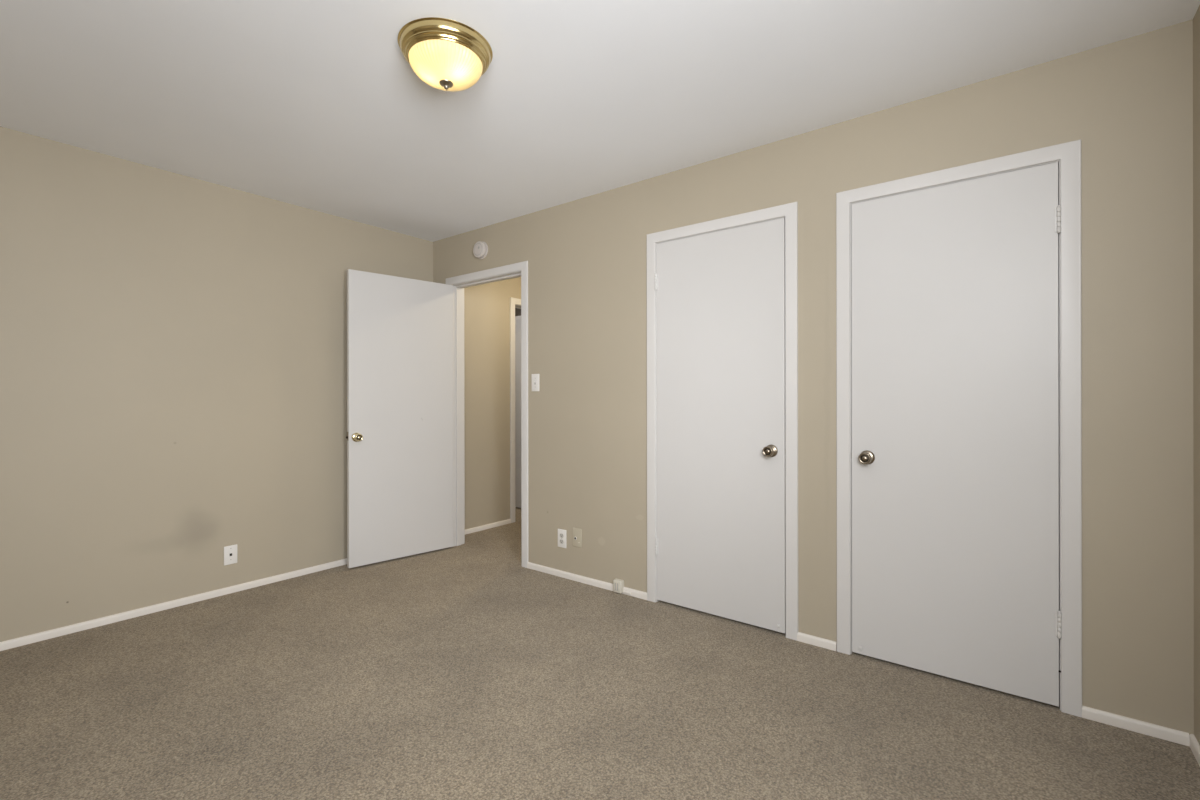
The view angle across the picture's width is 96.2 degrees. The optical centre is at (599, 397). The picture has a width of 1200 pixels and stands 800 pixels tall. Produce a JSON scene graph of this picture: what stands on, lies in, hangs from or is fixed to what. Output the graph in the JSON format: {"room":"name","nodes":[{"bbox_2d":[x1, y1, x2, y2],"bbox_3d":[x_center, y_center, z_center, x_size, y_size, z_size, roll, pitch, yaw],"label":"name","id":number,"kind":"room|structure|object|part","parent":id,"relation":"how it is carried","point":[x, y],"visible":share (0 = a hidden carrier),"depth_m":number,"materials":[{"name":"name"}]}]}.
{"room":"empty bedroom","nodes":[
{"label":"empty bedroom","id":0,"kind":"room"},
{"bbox_2d":[0,126,520,641],"bbox_3d":[-2.201,-0.044,3.376,0.120,2.440,7.620,0,0,38],"label":"wall","id":1,"kind":"structure","parent":0,"point":[173,346],"depth_m":3.02,"materials":[{"name":"beige paint"}]},
{"bbox_2d":[0,558,346,650],"bbox_3d":[-2.875,1.157,2.388,0.012,0.039,4.988,0,0,38],"label":"baseboard","id":2,"kind":"structure","parent":1,"relation":"attached to","point":[8,644],"depth_m":2.95,"materials":[{"name":"white paint"}]},
{"bbox_2d":[224,544,236,564],"bbox_3d":[-2.222,0.947,3.242,0.007,0.112,0.070,0,0,38],"label":"wall plate","id":3,"kind":"object","parent":1,"relation":"attached to","point":[230,552],"visible":1,"depth_m":3.24,"materials":[{"name":"white plastic"}]},
{"bbox_2d":[465,519,510,534],"bbox_3d":[-1.056,1.155,4.757,0.012,0.039,0.723,0,0,38],"label":"baseboard","id":4,"kind":"structure","parent":1,"relation":"attached to","point":[491,525],"depth_m":4.81,"materials":[{"name":"white paint"}]},
{"bbox_2d":[510,297,520,522],"bbox_3d":[-0.703,0.117,5.316,0.132,2.114,0.597,0,0,38],"label":"door frame","id":5,"kind":"structure","parent":1,"relation":"attached to","point":[514,302],"depth_m":5.05,"materials":[{"name":"white paint"}]},
{"bbox_2d":[515,316,520,507],"bbox_3d":[-0.827,0.149,5.648,0.475,2.021,0.096,0,0,36],"label":"door","id":6,"kind":"structure","parent":1,"relation":"in","point":[517,318],"depth_m":5.68,"materials":[{"name":"white paint"}]},
{"bbox_2d":[515,308,520,315],"bbox_3d":[-1.085,-0.046,6.882,2.380,2.440,0.100,0,0,38],"label":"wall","id":7,"kind":"structure","parent":0,"point":[517,311],"depth_m":6.78,"materials":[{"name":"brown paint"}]},
{"bbox_2d":[0,507,1199,799],"bbox_3d":[-1.480,1.235,2.786,6.940,0.120,7.920,0,0,38],"label":"floor","id":8,"kind":"structure","parent":0,"point":[466,671],"depth_m":2.04,"materials":[{"name":"beige carpet"}]},
{"bbox_2d":[0,0,1199,241],"bbox_3d":[-1.483,-1.325,2.786,6.940,0.120,7.920,0,0,38],"label":"ceiling","id":9,"kind":"structure","parent":0,"point":[318,105],"depth_m":2.14,"materials":[{"name":"white paint"}]},
{"bbox_2d":[398,17,492,91],"bbox_3d":[-0.557,-1.191,1.953,0.330,0.150,0.330,0,0,-21],"label":"ceiling light","id":10,"kind":"object","parent":9,"relation":"attached to","point":[445,54],"visible":1,"depth_m":1.87,"materials":[{"name":"gold metal"}]},
{"bbox_3d":[-0.557,-1.178,1.953,0.258,0.079,0.258,0,0,38],"label":"lamp shade","id":11,"kind":"part","parent":10,"relation":"part of","materials":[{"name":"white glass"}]},
{"bbox_2d":[433,19,1193,734],"bbox_3d":[0.355,-0.048,3.141,4.220,2.440,0.120,0,0,38],"label":"wall","id":12,"kind":"structure","parent":0,"point":[1128,102],"depth_m":2.18,"materials":[{"name":"beige paint"}]},
{"bbox_2d":[346,269,452,567],"bbox_3d":[-1.438,0.143,3.941,0.800,2.035,0.153,0,0,-44],"label":"door","id":13,"kind":"structure","parent":12,"relation":"in","point":[399,437],"depth_m":3.89,"materials":[{"name":"white paint"}]},
{"bbox_3d":[-1.651,0.272,3.674,0.063,0.063,0.059,0,0,-44],"label":"knob","id":14,"kind":"part","parent":13,"relation":"part of","materials":[{"name":"gold metal"}]},
{"bbox_2d":[473,241,487,258],"bbox_3d":[-0.889,-1.094,3.991,0.130,0.130,0.046,0,0,38],"label":"smoke detector","id":15,"kind":"object","parent":12,"relation":"attached to","point":[480,250],"visible":1,"depth_m":3.97,"materials":[{"name":"grey plastic"}]},
{"bbox_2d":[446,261,527,567],"bbox_3d":[-0.819,0.115,4.042,0.912,2.118,0.145,0,0,38],"label":"door frame","id":16,"kind":"structure","parent":12,"relation":"attached to","point":[520,269],"depth_m":4.25,"materials":[{"name":"white paint"}]},
{"bbox_3d":[-0.778,0.115,4.095,0.912,2.118,0.012,0,0,38],"label":"casing","id":17,"kind":"part","parent":16,"relation":"part of","materials":[{"name":"white paint"}]},
{"bbox_2d":[532,374,538,390],"bbox_3d":[-0.443,-0.102,3.668,0.072,0.118,0.016,0,0,38],"label":"light switch","id":18,"kind":"object","parent":12,"relation":"attached to","point":[535,377],"visible":1,"depth_m":3.67,"materials":[{"name":"white plastic"}]},
{"bbox_2d":[558,529,565,547],"bbox_3d":[-0.249,0.922,3.525,0.074,0.118,0.008,0,0,38],"label":"electrical outlet","id":19,"kind":"object","parent":12,"relation":"attached to","point":[561,533],"visible":1,"depth_m":3.52,"materials":[{"name":"white plastic"}]},
{"bbox_2d":[573,528,581,547],"bbox_3d":[-0.147,0.896,3.447,0.074,0.118,0.008,0,0,38],"label":"cable wall plate","id":20,"kind":"object","parent":12,"relation":"attached to","point":[577,533],"visible":1,"depth_m":3.44,"materials":[{"name":"beige paint"}]},
{"bbox_2d":[527,562,646,599],"bbox_3d":[-0.111,1.153,3.416,0.976,0.039,0.012,0,0,38],"label":"baseboard","id":21,"kind":"structure","parent":12,"relation":"attached to","point":[605,585],"depth_m":3.41,"materials":[{"name":"white paint"}]},
{"bbox_2d":[613,578,630,594],"bbox_3d":[0.133,1.129,3.212,0.114,0.074,0.040,0,0,38],"label":"box","id":22,"kind":"object","parent":12,"relation":"attached to","point":[618,584],"visible":1,"depth_m":3.21,"materials":[{"name":"beige plastic"}]},
{"bbox_2d":[655,218,785,632],"bbox_3d":[0.603,0.138,2.855,0.747,2.038,0.094,0,0,38],"label":"door","id":23,"kind":"structure","parent":12,"relation":"in","point":[720,541],"depth_m":2.83,"materials":[{"name":"white paint"}]},
{"bbox_3d":[0.834,0.264,2.655,0.063,0.063,0.059,0,0,38],"label":"knob","id":24,"kind":"part","parent":23,"relation":"part of","materials":[{"name":"silver metal"}]},
{"bbox_2d":[647,202,797,640],"bbox_3d":[0.649,0.114,2.907,0.859,2.116,0.132,0,0,38],"label":"door frame","id":25,"kind":"structure","parent":12,"relation":"attached to","point":[789,211],"depth_m":2.63,"materials":[{"name":"white paint"}]},
{"bbox_2d":[797,632,836,650],"bbox_3d":[1.023,1.152,2.546,0.178,0.039,0.012,0,0,38],"label":"baseboard","id":26,"kind":"structure","parent":12,"relation":"attached to","point":[809,639],"depth_m":2.54,"materials":[{"name":"white paint"}]},
{"bbox_2d":[851,162,1061,706],"bbox_3d":[1.427,0.138,2.222,0.735,2.039,0.094,0,0,38],"label":"door","id":27,"kind":"structure","parent":12,"relation":"in","point":[955,328],"depth_m":2.20,"materials":[{"name":"white paint"}]},
{"bbox_3d":[1.179,0.268,2.390,0.063,0.063,0.059,0,0,38],"label":"knob","id":28,"kind":"part","parent":27,"relation":"part of","materials":[{"name":"silver metal"}]},
{"bbox_2d":[836,139,1081,716],"bbox_3d":[1.465,0.112,2.279,0.848,2.116,0.134,0,0,38],"label":"door frame","id":29,"kind":"structure","parent":12,"relation":"attached to","point":[1067,155],"depth_m":2.01,"materials":[{"name":"white paint"}]},
{"bbox_2d":[1082,706,1189,746],"bbox_3d":[1.873,1.151,1.893,0.270,0.039,0.012,0,0,38],"label":"baseboard","id":30,"kind":"structure","parent":12,"relation":"attached to","point":[1142,727],"depth_m":1.88,"materials":[{"name":"white paint"}]},
{"bbox_2d":[1193,5,1199,744],"bbox_3d":[1.241,-0.049,0.733,0.120,2.440,7.620,0,0,38],"label":"wall","id":31,"kind":"structure","parent":0,"point":[1196,20],"depth_m":1.77,"materials":[{"name":"beige paint"}]},
{"bbox_2d":[1189,734,1199,765],"bbox_3d":[0.466,1.153,-0.171,0.012,0.039,5.000,0,0,38],"label":"baseboard","id":32,"kind":"structure","parent":31,"relation":"attached to","point":[1194,745],"depth_m":1.76,"materials":[{"name":"white paint"}]}
]}

